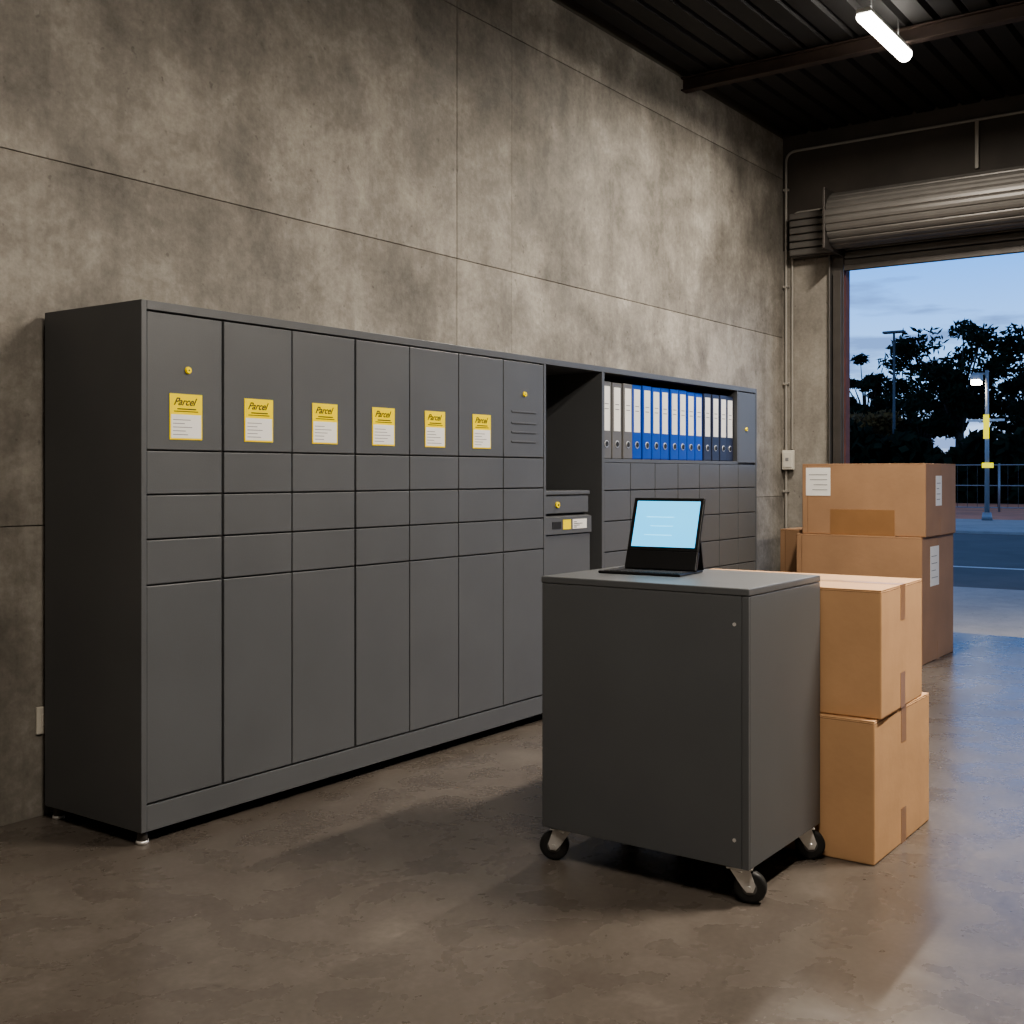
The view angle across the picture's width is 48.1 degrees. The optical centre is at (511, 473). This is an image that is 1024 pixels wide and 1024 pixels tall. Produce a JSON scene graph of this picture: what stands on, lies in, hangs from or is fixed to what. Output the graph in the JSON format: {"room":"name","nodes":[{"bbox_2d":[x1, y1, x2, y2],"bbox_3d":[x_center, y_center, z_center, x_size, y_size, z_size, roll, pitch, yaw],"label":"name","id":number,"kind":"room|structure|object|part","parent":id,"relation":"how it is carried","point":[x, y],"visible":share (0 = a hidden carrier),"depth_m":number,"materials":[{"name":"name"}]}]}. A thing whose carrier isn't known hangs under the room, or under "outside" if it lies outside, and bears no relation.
{"room":"parcel depot","nodes":[
{"label":"parcel depot","id":0,"kind":"room"},
{"bbox_2d":[0,0,782,826],"bbox_3d":[-1.447,-0.980,5.421,0.250,4.700,13.500,0,0,36],"label":"wall","id":1,"kind":"structure","parent":0,"point":[535,178],"depth_m":6.16,"materials":[{"name":"concrete"}]},
{"bbox_2d":[36,706,44,734],"bbox_3d":[-1.872,0.985,4.605,0.016,0.110,0.080,0,0,36],"label":"wall outlet","id":2,"kind":"object","parent":1,"relation":"attached to","point":[40,711],"visible":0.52,"depth_m":4.58,"materials":[{"name":"plastic"}]},
{"bbox_2d":[0,632,1023,1023],"bbox_3d":[2.350,1.470,2.805,9.470,0.200,13.300,0,0,36],"label":"floor","id":3,"kind":"structure","parent":0,"point":[417,887],"depth_m":3.59,"materials":[{"name":"concrete"}]},
{"bbox_2d":[45,299,756,845],"bbox_3d":[-0.004,0.364,6.612,0.628,2.012,5.480,0,0,36],"label":"locker","id":4,"kind":"object","parent":3,"relation":"on","point":[281,555],"visible":0.86,"depth_m":4.82,"materials":[{"name":"metal"}]},
{"bbox_2d":[546,490,590,574],"bbox_3d":[0.094,0.659,6.743,0.583,1.128,0.503,0,0,36],"label":"drawer cabinet","id":5,"kind":"object","parent":4,"relation":"in","point":[568,529],"visible":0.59,"depth_m":6.59,"materials":[{"name":"metal"}]},
{"bbox_2d":[604,381,732,460],"bbox_3d":[0.918,-0.329,7.749,0.414,0.473,1.848,0,0,36],"label":"binders","id":6,"kind":"object","parent":4,"relation":"in","point":[641,422],"visible":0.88,"depth_m":7.54,"materials":[{"name":"blue"}]},
{"bbox_2d":[540,565,824,903],"bbox_3d":[0.606,0.866,4.090,0.850,1.008,0.616,0,0,36],"label":"base cabinet","id":7,"kind":"object","parent":3,"relation":"on","point":[681,715],"visible":0.99,"depth_m":3.83,"materials":[{"name":"metal"}]},
{"bbox_2d":[598,498,705,576],"bbox_3d":[0.515,0.226,4.210,0.327,0.271,0.235,0,0,31],"label":"tablet computer","id":8,"kind":"object","parent":7,"relation":"on","point":[665,535],"visible":1,"depth_m":4.24,"materials":[{"name":"black plastic"}]},
{"bbox_2d":[780,527,801,572],"bbox_3d":[2.355,0.905,9.299,0.222,0.931,0.401,0,0,36],"label":"cardboard box","id":9,"kind":"object","parent":3,"relation":"on","point":[787,535],"visible":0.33,"depth_m":9.16,"materials":[{"name":"brown cardboard"}]},
{"bbox_2d":[784,692,928,865],"bbox_3d":[1.141,1.117,4.502,0.782,0.506,0.661,0,0,36],"label":"cardboard box","id":10,"kind":"object","parent":3,"relation":"on","point":[874,773],"visible":0.51,"depth_m":4.09,"materials":[{"name":"brown cardboard"}]},
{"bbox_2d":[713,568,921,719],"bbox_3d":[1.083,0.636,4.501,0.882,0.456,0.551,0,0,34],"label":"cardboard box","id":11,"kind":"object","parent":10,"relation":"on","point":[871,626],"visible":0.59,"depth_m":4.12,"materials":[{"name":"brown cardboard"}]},
{"bbox_2d":[796,533,952,664],"bbox_3d":[2.787,0.912,8.802,0.944,0.916,0.821,0,0,36],"label":"cardboard box","id":12,"kind":"object","parent":3,"relation":"on","point":[928,559],"visible":0.59,"depth_m":8.48,"materials":[{"name":"brown cardboard"}]},
{"bbox_2d":[802,463,955,536],"bbox_3d":[2.813,0.188,8.788,0.924,0.531,0.793,0,0,36],"label":"cardboard box","id":13,"kind":"object","parent":12,"relation":"on","point":[876,499],"visible":1,"depth_m":8.46,"materials":[{"name":"brown cardboard"}]},
{"bbox_2d":[573,0,1023,135],"bbox_3d":[2.394,-3.232,2.700,9.276,0.177,13.180,0,0,36],"label":"ceiling","id":14,"kind":"structure","parent":0,"point":[698,36],"depth_m":8.56,"materials":[{"name":"metal"}]},
{"bbox_2d":[681,0,1023,92],"bbox_3d":[5.096,-3.077,6.398,9.220,0.105,0.080,0,0,36],"label":"ceiling beam","id":15,"kind":"structure","parent":14,"relation":"attached to","point":[1009,13],"depth_m":8.30,"materials":[{"name":"brown metal"}]},
{"bbox_2d":[856,0,911,61],"bbox_3d":[2.510,-3.027,7.720,0.100,0.265,0.900,0,0,36],"label":"tube light","id":16,"kind":"object","parent":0,"point":[867,17],"depth_m":7.62,"materials":[{"name":"white plastic"}]},
{"bbox_2d":[783,93,1023,528],"bbox_3d":[6.306,-0.980,8.081,9.225,4.700,0.125,0,0,36],"label":"wall","id":17,"kind":"structure","parent":0,"point":[946,151],"depth_m":10.47,"materials":[{"name":"concrete"}]},
{"bbox_2d":[783,110,1023,527],"bbox_3d":[5.454,-0.826,8.591,7.205,4.351,0.042,0,0,36],"label":"conduit","id":18,"kind":"object","parent":17,"relation":"attached to","point":[976,120],"visible":0.8,"depth_m":10.64,"materials":[{"name":"plastic"}]},
{"bbox_2d":[782,450,794,469],"bbox_3d":[2.557,-0.130,10.626,0.115,0.180,0.052,0,0,36],"label":"junction box","id":19,"kind":"object","parent":18,"relation":"attached to","point":[788,456],"visible":1,"depth_m":10.60,"materials":[{"name":"plastic"}]},
{"bbox_2d":[822,165,1023,463],"bbox_3d":[4.610,-0.560,8.896,4.570,3.860,0.520,0,0,36],"label":"roller door","id":20,"kind":"structure","parent":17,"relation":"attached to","point":[837,267],"depth_m":9.70,"materials":[{"name":"metal"}]},
{"bbox_2d":[789,210,836,259],"bbox_3d":[2.757,-2.180,10.446,0.430,0.400,0.170,0,0,36],"label":"motor cover","id":21,"kind":"object","parent":20,"relation":"attached to","point":[805,231],"visible":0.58,"depth_m":10.41,"materials":[{"name":"metal"}]},
{"bbox_3d":[4.604,-2.230,8.879,4.320,0.490,0.486,0,0,36],"label":"coil","id":22,"kind":"part","parent":20,"relation":"part of","materials":[{"name":"grey metal"}]},
{"label":"outside","id":23,"kind":"structure","parent":0,"visible":0},
{"bbox_2d":[953,586,1023,637],"bbox_3d":[-0.798,1.490,15.988,100.000,0.200,4.400,0,0,36],"label":"ground","id":24,"kind":"structure","parent":23,"point":[985,611],"depth_m":11.60,"materials":[{"name":"concrete"}]},
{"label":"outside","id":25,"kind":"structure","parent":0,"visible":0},
{"bbox_2d":[956,503,1023,519],"bbox_3d":[2.577,1.495,54.858,220.000,0.250,20.000,0,0,36],"label":"dirt ground","id":26,"kind":"structure","parent":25,"point":[961,513],"depth_m":40.85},
{"bbox_2d":[956,463,1023,511],"bbox_3d":[11.562,0.495,45.912,45.040,1.750,0.080,0,0,36],"label":"metal fence","id":27,"kind":"object","parent":26,"relation":"on","point":[998,485],"visible":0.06,"depth_m":41.64,"materials":[{"name":"metal"}]},
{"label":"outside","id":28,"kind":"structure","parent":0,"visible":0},
{"bbox_2d":[956,502,1023,503],"bbox_3d":[110.767,1.495,324.523,600.000,0.250,544.000,0,0,36],"label":"ground","id":29,"kind":"structure","parent":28,"point":[956,502],"depth_m":53.32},
{"bbox_2d":[850,353,899,415],"bbox_3d":[28.330,-4.223,92.069,5.761,11.199,5.714,0,0,36],"label":"tree","id":30,"kind":"object","parent":29,"relation":"on","point":[874,382],"visible":0.44,"depth_m":91.90,"materials":[{"name":"green plant"}]},
{"bbox_2d":[850,409,903,445],"bbox_3d":[22.804,-1.427,74.304,5.438,5.608,5.258,0,0,36],"label":"tree","id":31,"kind":"object","parent":29,"relation":"on","point":[882,422],"visible":0.21,"depth_m":73.06,"materials":[{"name":"green plant"}]},
{"bbox_2d":[882,330,905,433],"bbox_3d":[21.130,-3.270,63.500,1.200,9.280,0.400,0,0,36],"label":"street lamp","id":32,"kind":"object","parent":29,"relation":"on","point":[896,331],"visible":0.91,"depth_m":63.44,"materials":[{"name":"grey metal"}]},
{"bbox_2d":[881,387,941,441],"bbox_3d":[35.376,-3.296,103.395,8.546,9.346,8.020,0,0,36],"label":"tree","id":33,"kind":"object","parent":29,"relation":"on","point":[889,397],"visible":0.07,"depth_m":103.23,"materials":[{"name":"green plant"}]},
{"bbox_2d":[879,395,954,444],"bbox_3d":[32.159,-2.465,90.142,6.984,7.683,7.485,0,0,36],"label":"tree","id":34,"kind":"object","parent":29,"relation":"on","point":[905,424],"visible":0.17,"depth_m":89.66,"materials":[{"name":"green plant"}]},
{"bbox_2d":[850,417,1023,503],"bbox_3d":[11.606,-0.651,63.105,45.753,5.060,5.630,0,0,36],"label":"hedge","id":35,"kind":"object","parent":29,"relation":"on","point":[905,447],"visible":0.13,"depth_m":54.85,"materials":[{"name":"green plant"}]},
{"bbox_2d":[876,318,1023,446],"bbox_3d":[28.028,-4.359,71.354,8.740,11.472,9.399,0,0,-10],"label":"tree","id":36,"kind":"object","parent":29,"relation":"on","point":[961,401],"visible":0.97,"depth_m":71.26,"materials":[{"name":"green plant"}]},
{"bbox_2d":[968,323,1023,433],"bbox_3d":[37.240,-4.844,83.711,8.298,12.442,8.590,0,0,36],"label":"tree","id":37,"kind":"object","parent":29,"relation":"on","point":[1011,387],"visible":0.44,"depth_m":83.83,"materials":[{"name":"green plant"}]},
{"bbox_2d":[1006,362,1023,420],"bbox_3d":[37.624,-3.603,76.296,10.083,9.959,9.265,0,0,36],"label":"tree","id":38,"kind":"object","parent":29,"relation":"on","point":[1019,404],"visible":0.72,"depth_m":78.68,"materials":[{"name":"green plant"}]},
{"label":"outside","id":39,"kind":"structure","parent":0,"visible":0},
{"bbox_2d":[953,533,1023,589],"bbox_3d":[-11.667,1.518,35.109,220.000,0.204,13.900,0,0,36],"label":"ground","id":40,"kind":"structure","parent":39,"point":[992,561],"depth_m":18.63,"materials":[{"name":"asphalt"}]},
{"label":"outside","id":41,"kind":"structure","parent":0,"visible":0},
{"bbox_2d":[955,519,1023,534],"bbox_3d":[-5.437,1.485,43.746,220.000,0.270,7.400,0,0,36],"label":"ground","id":42,"kind":"structure","parent":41,"point":[971,526],"depth_m":29.52,"materials":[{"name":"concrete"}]},
{"bbox_2d":[968,370,1004,519],"bbox_3d":[13.843,-0.840,33.493,0.984,4.380,0.341,0,0,24],"label":"street lamp","id":43,"kind":"object","parent":42,"relation":"on","point":[975,378],"visible":1,"depth_m":33.45,"materials":[{"name":"beige metal"}]}
]}

